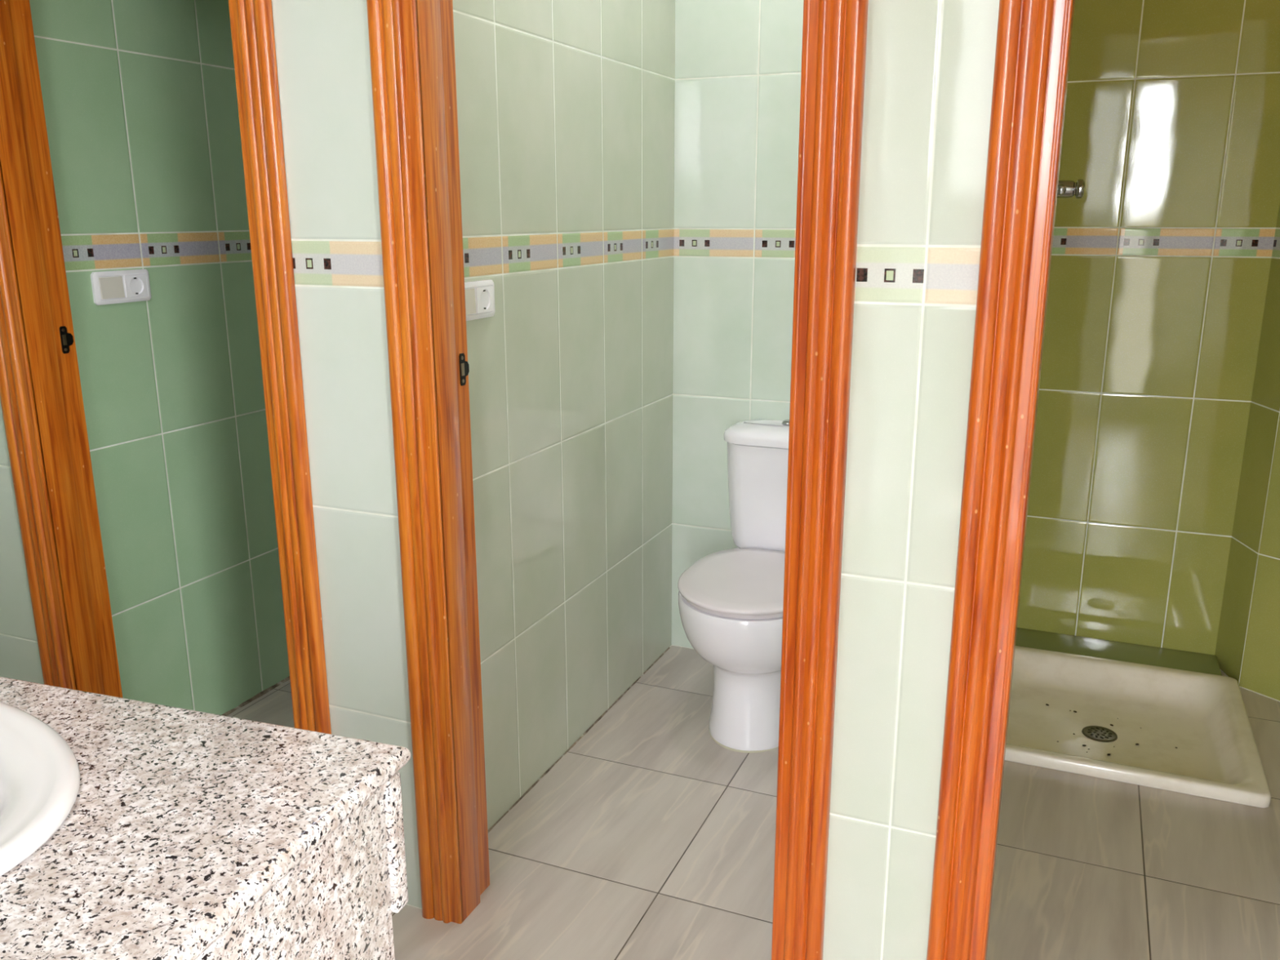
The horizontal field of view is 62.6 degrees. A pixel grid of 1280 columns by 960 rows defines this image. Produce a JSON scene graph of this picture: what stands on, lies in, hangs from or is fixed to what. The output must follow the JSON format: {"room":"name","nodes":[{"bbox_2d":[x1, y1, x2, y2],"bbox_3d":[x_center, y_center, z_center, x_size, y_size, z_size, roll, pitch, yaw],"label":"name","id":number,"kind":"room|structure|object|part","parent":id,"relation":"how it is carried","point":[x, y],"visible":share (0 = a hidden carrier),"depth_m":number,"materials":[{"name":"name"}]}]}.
{"room":"public restroom","nodes":[
{"label":"public restroom","id":0,"kind":"room"},
{"bbox_2d":[29,0,289,715],"bbox_3d":[-1.048,-0.648,2.851,0.090,2.500,1.395,6,15,22],"label":"wall","id":1,"kind":"structure","parent":0,"point":[140,98],"depth_m":2.57,"materials":[{"name":"tile"}]},
{"bbox_2d":[90,269,151,305],"bbox_3d":[-1.190,-0.445,2.420,0.012,0.073,0.155,6,15,22],"label":"switch plate","id":2,"kind":"object","parent":1,"relation":"attached to","point":[108,287],"visible":1,"depth_m":2.41,"materials":[{"name":"white plastic"}]},
{"bbox_2d":[124,274,148,297],"bbox_3d":[-1.176,-0.453,2.450,0.009,0.049,0.060,6,15,22],"label":"socket","id":3,"kind":"object","parent":2,"relation":"attached to","point":[135,285],"depth_m":2.45,"materials":[{"name":"white plastic"}]},
{"bbox_2d":[0,0,999,959],"bbox_3d":[-0.147,-0.356,1.692,3.920,2.500,0.105,6,15,22],"label":"wall","id":4,"kind":"structure","parent":0,"point":[930,64],"depth_m":1.61,"materials":[{"name":"tile"}]},
{"bbox_2d":[0,0,331,733],"bbox_3d":[-0.941,-0.250,2.062,0.779,2.115,0.142,6,15,22],"label":"door frame","id":5,"kind":"structure","parent":4,"relation":"in","point":[41,394],"depth_m":2.10,"materials":[{"name":"brown wood"}]},
{"bbox_3d":[-1.284,-0.269,2.139,0.085,2.115,0.020,6,15,22],"label":"casing","id":6,"kind":"part","parent":5,"relation":"part of","materials":[{"name":"brown wood"}]},
{"bbox_3d":[-1.212,-0.297,2.225,0.002,0.057,0.029,6,15,22],"label":"strike plate","id":7,"kind":"part","parent":5,"relation":"part of","materials":[{"name":"black metal"}]},
{"bbox_3d":[-0.645,-0.203,1.877,0.085,2.115,0.020,6,15,22],"label":"casing","id":8,"kind":"part","parent":5,"relation":"part of","materials":[{"name":"brown wood"}]},
{"bbox_2d":[366,0,868,959],"bbox_3d":[-0.041,-0.158,1.693,0.781,2.115,0.142,6,15,22],"label":"door frame","id":9,"kind":"structure","parent":4,"relation":"in","point":[411,44],"depth_m":1.69,"materials":[{"name":"brown wood"}]},
{"bbox_3d":[-0.385,-0.176,1.770,0.085,2.115,0.020,6,15,22],"label":"casing","id":10,"kind":"part","parent":9,"relation":"part of","materials":[{"name":"brown wood"}]},
{"bbox_3d":[-0.311,-0.197,1.863,0.002,0.057,0.029,6,15,22],"label":"strike plate","id":11,"kind":"part","parent":9,"relation":"part of","materials":[{"name":"black metal"}]},
{"bbox_3d":[0.256,-0.111,1.507,0.085,2.115,0.020,6,15,22],"label":"casing","id":12,"kind":"part","parent":9,"relation":"part of","materials":[{"name":"brown wood"}]},
{"bbox_2d":[926,0,1075,959],"bbox_3d":[0.829,-0.069,1.336,0.780,2.115,0.142,6,15,22],"label":"door frame","id":13,"kind":"structure","parent":4,"relation":"in","point":[1034,37],"depth_m":1.42,"materials":[{"name":"brown wood"}]},
{"bbox_2d":[452,0,675,830],"bbox_3d":[-0.174,-0.559,2.492,0.086,2.500,1.395,6,15,22],"label":"wall","id":14,"kind":"structure","parent":0,"point":[566,108],"depth_m":2.46,"materials":[{"name":"tile"}]},
{"bbox_2d":[464,279,495,320],"bbox_3d":[-0.324,-0.349,2.050,0.012,0.073,0.155,6,15,22],"label":"switch plate","id":15,"kind":"object","parent":14,"relation":"attached to","point":[479,295],"visible":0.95,"depth_m":2.06,"materials":[{"name":"white plastic"}]},
{"bbox_2d":[475,285,493,313],"bbox_3d":[-0.309,-0.357,2.080,0.009,0.049,0.060,6,15,22],"label":"socket","id":16,"kind":"object","parent":15,"relation":"attached to","point":[484,294],"depth_m":2.08,"materials":[{"name":"white plastic"}]},
{"bbox_2d":[671,0,803,648],"bbox_3d":[0.494,-0.663,2.898,0.819,2.500,0.103,6,15,22],"label":"wall","id":17,"kind":"structure","parent":0,"point":[738,63],"depth_m":2.94,"materials":[{"name":"tile"}]},
{"bbox_2d":[227,645,1279,959],"bbox_3d":[-0.639,1.051,1.478,4.600,0.120,5.500,6,15,22],"label":"floor","id":18,"kind":"structure","parent":0,"point":[651,837],"depth_m":2.22,"materials":[{"name":"beige tile"}]},
{"bbox_2d":[0,676,410,959],"bbox_3d":[-0.776,0.684,0.955,1.000,0.850,0.580,5,15,18],"label":"countertop","id":19,"kind":"structure","parent":18,"relation":"on","point":[187,834],"depth_m":0.86,"materials":[{"name":"stone"}]},
{"bbox_2d":[0,702,79,875],"bbox_3d":[-0.758,0.327,0.888,0.620,0.153,0.410,5,15,18],"label":"washbasin","id":20,"kind":"object","parent":19,"relation":"in","point":[40,772],"visible":1,"depth_m":0.88,"materials":[{"name":"ceramic"}]},
{"bbox_3d":[-0.326,0.735,0.798,0.022,0.828,0.546,5,15,18],"label":"panel","id":21,"kind":"part","parent":19,"relation":"part of","materials":[{"name":"stone"}]},
{"bbox_2d":[222,675,289,715],"bbox_3d":[-1.021,0.575,3.095,0.011,0.009,1.255,6,15,22],"label":"joint","id":22,"kind":"object","parent":18,"relation":"on","point":[266,691],"visible":0.16,"depth_m":2.96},
{"bbox_2d":[487,647,670,832],"bbox_3d":[-0.151,0.666,2.737,0.005,0.004,1.252,6,15,22],"label":"joint","id":23,"kind":"object","parent":18,"relation":"on","point":[655,662],"visible":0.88,"depth_m":2.69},
{"bbox_2d":[677,419,789,752],"bbox_3d":[0.331,0.263,2.767,0.376,0.770,0.670,6,15,22],"label":"toilet","id":24,"kind":"object","parent":18,"relation":"on","point":[731,602],"visible":0.63,"depth_m":2.66,"materials":[{"name":"white ceramic"}]},
{"bbox_3d":[0.330,0.446,2.809,0.375,0.394,0.649,6,15,22],"label":"bowl","id":25,"kind":"part","parent":24,"relation":"part of","materials":[{"name":"white ceramic"}]},
{"bbox_3d":[0.293,0.252,2.671,0.376,0.020,0.474,6,15,22],"label":"lid","id":26,"kind":"part","parent":24,"relation":"part of","materials":[{"name":"white plastic"}]},
{"bbox_3d":[0.291,0.271,2.671,0.351,0.014,0.430,6,15,22],"label":"seat","id":27,"kind":"part","parent":24,"relation":"part of","materials":[{"name":"white plastic"}]},
{"bbox_3d":[0.421,-0.129,2.889,0.371,0.048,0.206,6,15,22],"label":"tank lid","id":28,"kind":"part","parent":24,"relation":"part of","materials":[{"name":"white ceramic"}]},
{"bbox_3d":[0.423,0.044,2.936,0.356,0.307,0.198,6,15,22],"label":"tank","id":29,"kind":"part","parent":24,"relation":"part of","materials":[{"name":"white ceramic"}]},
{"bbox_2d":[1015,627,1222,675],"bbox_3d":[1.402,0.528,3.219,0.655,0.028,0.164,6,15,22],"label":"ledge","id":30,"kind":"object","parent":18,"relation":"on","point":[1048,641],"visible":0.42,"depth_m":3.20,"materials":[{"name":"tile"}]},
{"bbox_2d":[1004,645,1271,808],"bbox_3d":[1.252,0.649,2.834,0.691,0.084,0.692,6,15,22],"label":"shower tray","id":31,"kind":"object","parent":18,"relation":"in","point":[1216,756],"visible":0.77,"depth_m":2.86,"materials":[{"name":"ceramic"}]},
{"bbox_2d":[1045,703,1177,755],"bbox_3d":[1.265,0.687,2.836,0.330,0.006,0.254,6,15,22],"label":"dirt","id":32,"kind":"object","parent":31,"relation":"in","point":[1046,704],"visible":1,"depth_m":2.79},
{"bbox_2d":[1017,0,1279,654],"bbox_3d":[1.543,-0.690,2.995,0.855,2.500,0.099,6,15,22],"label":"wall","id":33,"kind":"structure","parent":0,"point":[1159,273],"depth_m":3.02,"materials":[{"name":"tile"}]},
{"bbox_2d":[1214,200,1279,682],"bbox_3d":[1.772,-0.637,2.786,0.100,2.500,0.159,1,14,4],"label":"wall","id":34,"kind":"structure","parent":0,"point":[1264,408],"depth_m":2.95,"materials":[{"name":"tile"}]},
{"bbox_2d":[1238,410,1279,701],"bbox_3d":[1.898,-0.575,2.539,0.125,2.500,0.496,-9,17,-30],"label":"wall","id":35,"kind":"structure","parent":0,"point":[1260,673],"depth_m":2.92,"materials":[{"name":"tile"}]},
{"bbox_3d":[0.758,-0.530,2.372,0.090,2.500,1.895,6,15,22],"label":"wall","id":36,"kind":"structure","parent":0,"visible":0},
{"bbox_2d":[1057,178,1084,199],"bbox_3d":[1.011,-0.720,2.603,0.166,0.068,0.218,6,15,22],"label":"shower mixer","id":37,"kind":"object","parent":36,"relation":"attached to","point":[1066,188],"visible":0.49,"depth_m":2.57,"materials":[{"name":"silver metal"}]},
{"bbox_3d":[1.028,-0.709,2.570,0.025,0.025,0.015,6,15,22],"label":"diverter knob","id":38,"kind":"part","parent":37,"relation":"part of","materials":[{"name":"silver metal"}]},
{"bbox_3d":[1.078,-0.713,2.576,0.020,0.047,0.047,6,15,22],"label":"handle","id":39,"kind":"part","parent":37,"relation":"part of","materials":[{"name":"silver metal"}]}
]}

